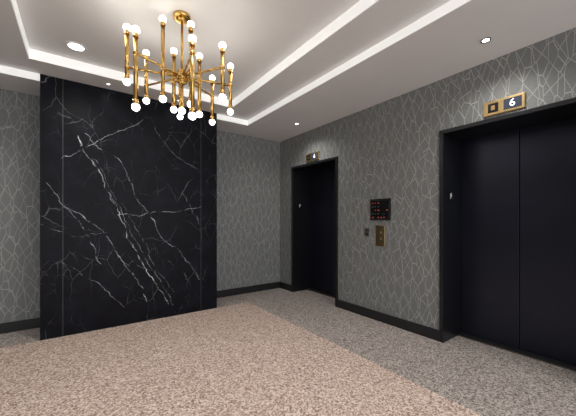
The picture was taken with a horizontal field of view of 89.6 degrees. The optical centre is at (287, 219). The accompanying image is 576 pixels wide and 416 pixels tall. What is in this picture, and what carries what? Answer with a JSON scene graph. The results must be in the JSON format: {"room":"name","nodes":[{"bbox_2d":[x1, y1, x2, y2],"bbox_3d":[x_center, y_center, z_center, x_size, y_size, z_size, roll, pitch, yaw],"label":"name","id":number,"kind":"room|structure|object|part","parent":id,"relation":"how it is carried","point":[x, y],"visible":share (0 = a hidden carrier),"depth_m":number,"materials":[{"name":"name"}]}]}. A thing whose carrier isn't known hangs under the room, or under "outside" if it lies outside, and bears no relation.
{"room":"elevator lobby","nodes":[
{"label":"elevator lobby","id":0,"kind":"room"},
{"bbox_2d":[0,89,279,322],"bbox_3d":[-2.026,-0.248,4.211,5.560,3.030,0.200,0,0,-36],"label":"wall","id":1,"kind":"structure","parent":0,"point":[248,167],"depth_m":3.43,"materials":[{"name":"paper"}]},
{"bbox_2d":[0,282,279,333],"bbox_3d":[-2.107,1.210,4.017,4.802,0.115,0.018,0,0,-36],"label":"baseboard","id":2,"kind":"structure","parent":1,"relation":"attached to","point":[7,327],"depth_m":4.70,"materials":[{"name":"black wood"}]},
{"bbox_2d":[0,288,575,415],"bbox_3d":[0.121,1.325,1.320,6.260,0.124,8.000,0,0,-36],"label":"floor","id":3,"kind":"structure","parent":0,"point":[278,351],"depth_m":2.47,"materials":[{"name":"grey carpet"}]},
{"bbox_2d":[0,0,575,141],"bbox_3d":[0.088,-1.593,0.989,4.820,0.260,7.500,0,0,-36],"label":"ceiling","id":4,"kind":"structure","parent":0,"point":[258,35],"depth_m":2.56,"materials":[{"name":"paint"}]},
{"bbox_2d":[65,41,86,52],"bbox_3d":[-1.982,-1.619,2.713,0.170,0.008,0.170,0,0,-36],"label":"recessed light","id":5,"kind":"object","parent":4,"relation":"in","point":[75,46],"visible":1,"depth_m":2.70,"materials":[{"name":"white"}]},
{"bbox_2d":[123,10,232,124],"bbox_3d":[-0.843,-1.153,2.317,0.763,0.941,0.741,0,0,0],"label":"chandelier","id":6,"kind":"object","parent":4,"relation":"hanging from","point":[181,76],"visible":1,"depth_m":2.19,"materials":[{"name":"gold metal"}]},
{"bbox_3d":[-0.843,-1.380,2.305,0.130,0.486,0.130,0,0,-36],"label":"canopy stem","id":7,"kind":"part","parent":6,"relation":"part of","materials":[{"name":"gold metal"}]},
{"bbox_2d":[11,0,378,106],"bbox_3d":[0.046,-1.576,1.056,2.080,0.094,5.660,0,0,-36],"label":"trim","id":8,"kind":"structure","parent":4,"relation":"attached to","point":[361,6],"depth_m":2.88,"materials":[{"name":"white paint"}]},
{"bbox_2d":[0,0,470,125],"bbox_3d":[0.063,-1.496,1.032,2.920,0.074,6.400,0,0,-36],"label":"trim","id":9,"kind":"structure","parent":4,"relation":"attached to","point":[451,5],"depth_m":2.79,"materials":[{"name":"white paint"}]},
{"bbox_2d":[481,37,490,42],"bbox_3d":[1.606,-1.459,2.354,0.070,0.008,0.070,0,0,-36],"label":"recessed light","id":10,"kind":"object","parent":4,"relation":"in","point":[487,39],"visible":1,"depth_m":2.35,"materials":[{"name":"white"}]},
{"bbox_2d":[280,27,575,329],"bbox_3d":[2.262,-0.248,2.556,0.540,3.030,7.500,0,0,-36],"label":"wall","id":11,"kind":"structure","parent":0,"point":[389,148],"depth_m":3.37,"materials":[{"name":"paper"}]},
{"bbox_2d":[306,151,318,162],"bbox_3d":[0.388,-1.014,4.669,0.029,0.128,0.310,0,0,-36],"label":"indicator","id":12,"kind":"object","parent":11,"relation":"attached to","point":[314,156],"depth_m":4.64,"materials":[{"name":"gold metal"}]},
{"bbox_2d":[291,156,337,306],"bbox_3d":[0.578,0.170,4.806,0.480,2.195,1.120,0,0,-36],"label":"elevator door","id":13,"kind":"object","parent":11,"relation":"attached to","point":[301,174],"visible":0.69,"depth_m":5.15,"materials":[{"name":"black metal"}]},
{"bbox_2d":[311,168,330,293],"bbox_3d":[0.583,0.183,5.132,0.030,2.143,0.517,0,0,-36],"label":"door leaf","id":14,"kind":"structure","parent":13,"relation":"attached to","point":[320,179],"depth_m":5.10,"materials":[{"name":"black metal"}]},
{"bbox_2d":[331,167,334,294],"bbox_3d":[0.889,0.183,4.708,0.030,2.143,0.517,0,0,-36],"label":"door leaf","id":15,"kind":"structure","parent":13,"relation":"attached to","point":[332,168],"depth_m":4.86,"materials":[{"name":"black metal"}]},
{"bbox_2d":[307,288,334,297],"bbox_3d":[0.695,1.261,4.891,0.130,0.012,1.040,0,0,-36],"label":"sill","id":16,"kind":"structure","parent":11,"relation":"attached to","point":[310,289],"depth_m":5.02,"materials":[{"name":"metal"}]},
{"bbox_2d":[280,282,438,340],"bbox_3d":[2.036,1.210,2.393,0.018,0.115,7.500,0,0,-36],"label":"baseboard","id":17,"kind":"structure","parent":11,"relation":"attached to","point":[419,329],"depth_m":3.51,"materials":[{"name":"black wood"}]},
{"bbox_2d":[364,228,368,235],"bbox_3d":[1.026,0.157,3.792,0.019,0.100,0.070,0,0,-36],"label":"switch plate","id":18,"kind":"object","parent":11,"relation":"attached to","point":[366,230],"visible":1,"depth_m":3.79,"materials":[{"name":"metal"}]},
{"bbox_2d":[370,198,390,219],"bbox_3d":[1.150,-0.131,3.618,0.022,0.265,0.296,0,0,-36],"label":"display panel","id":19,"kind":"object","parent":11,"relation":"attached to","point":[380,209],"visible":1,"depth_m":3.60,"materials":[{"name":"metal"}]},
{"bbox_2d":[376,225,384,246],"bbox_3d":[1.148,0.197,3.621,0.022,0.260,0.130,0,0,-36],"label":"plate","id":20,"kind":"object","parent":11,"relation":"attached to","point":[380,229],"visible":1,"depth_m":3.61,"materials":[{"name":"gold metal"}]},
{"bbox_2d":[483,92,525,117],"bbox_3d":[1.904,-1.014,2.566,0.029,0.128,0.310,0,0,-36],"label":"indicator","id":21,"kind":"object","parent":11,"relation":"attached to","point":[517,101],"depth_m":2.55,"materials":[{"name":"gold metal"}]},
{"bbox_2d":[439,97,575,342],"bbox_3d":[2.095,0.170,2.703,0.480,2.195,1.120,0,0,-36],"label":"elevator door","id":22,"kind":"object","parent":11,"relation":"attached to","point":[450,140],"visible":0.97,"depth_m":3.01,"materials":[{"name":"black metal"}]},
{"bbox_2d":[449,191,452,200],"bbox_3d":[1.727,-0.253,3.075,0.080,0.100,0.006,0,0,-36],"label":"plate","id":23,"kind":"object","parent":22,"relation":"attached to","point":[450,192],"visible":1,"depth_m":3.07,"materials":[{"name":"metal"}]},
{"bbox_2d":[462,129,519,348],"bbox_3d":[2.100,0.183,3.029,0.030,2.143,0.517,0,0,-36],"label":"door leaf","id":24,"kind":"structure","parent":22,"relation":"attached to","point":[490,163],"depth_m":2.99,"materials":[{"name":"black metal"}]},
{"bbox_2d":[520,117,575,365],"bbox_3d":[2.406,0.183,2.605,0.030,2.143,0.517,0,0,-36],"label":"door leaf","id":25,"kind":"structure","parent":22,"relation":"attached to","point":[547,150],"depth_m":2.63,"materials":[{"name":"black metal"}]},
{"bbox_2d":[458,333,575,371],"bbox_3d":[2.212,1.261,2.788,0.130,0.012,1.040,0,0,-36],"label":"sill","id":26,"kind":"structure","parent":11,"relation":"attached to","point":[467,336],"depth_m":2.75,"materials":[{"name":"metal"}]},
{"bbox_3d":[-1.970,-0.098,3.825,1.938,2.729,0.490,0,0,-36],"label":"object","id":27,"kind":"object","parent":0,"visible":0},
{"bbox_2d":[40,74,62,340],"bbox_3d":[-2.528,-0.134,3.102,0.188,2.794,0.030,0,0,-36],"label":"slab","id":28,"kind":"object","parent":27,"relation":"attached to","point":[51,88],"visible":1,"depth_m":3.08,"materials":[{"name":"black stone"}]},
{"bbox_2d":[63,79,200,335],"bbox_3d":[-1.835,-0.134,3.602,1.515,2.794,0.030,0,0,-36],"label":"slab","id":29,"kind":"object","parent":27,"relation":"attached to","point":[132,179],"visible":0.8,"depth_m":3.50,"materials":[{"name":"black stone"}]},
{"bbox_2d":[201,110,216,310],"bbox_3d":[-1.125,-0.134,4.115,0.230,2.794,0.030,0,0,-36],"label":"slab","id":30,"kind":"object","parent":27,"relation":"attached to","point":[208,131],"visible":0.8,"depth_m":4.10,"materials":[{"name":"black stone"}]}
]}

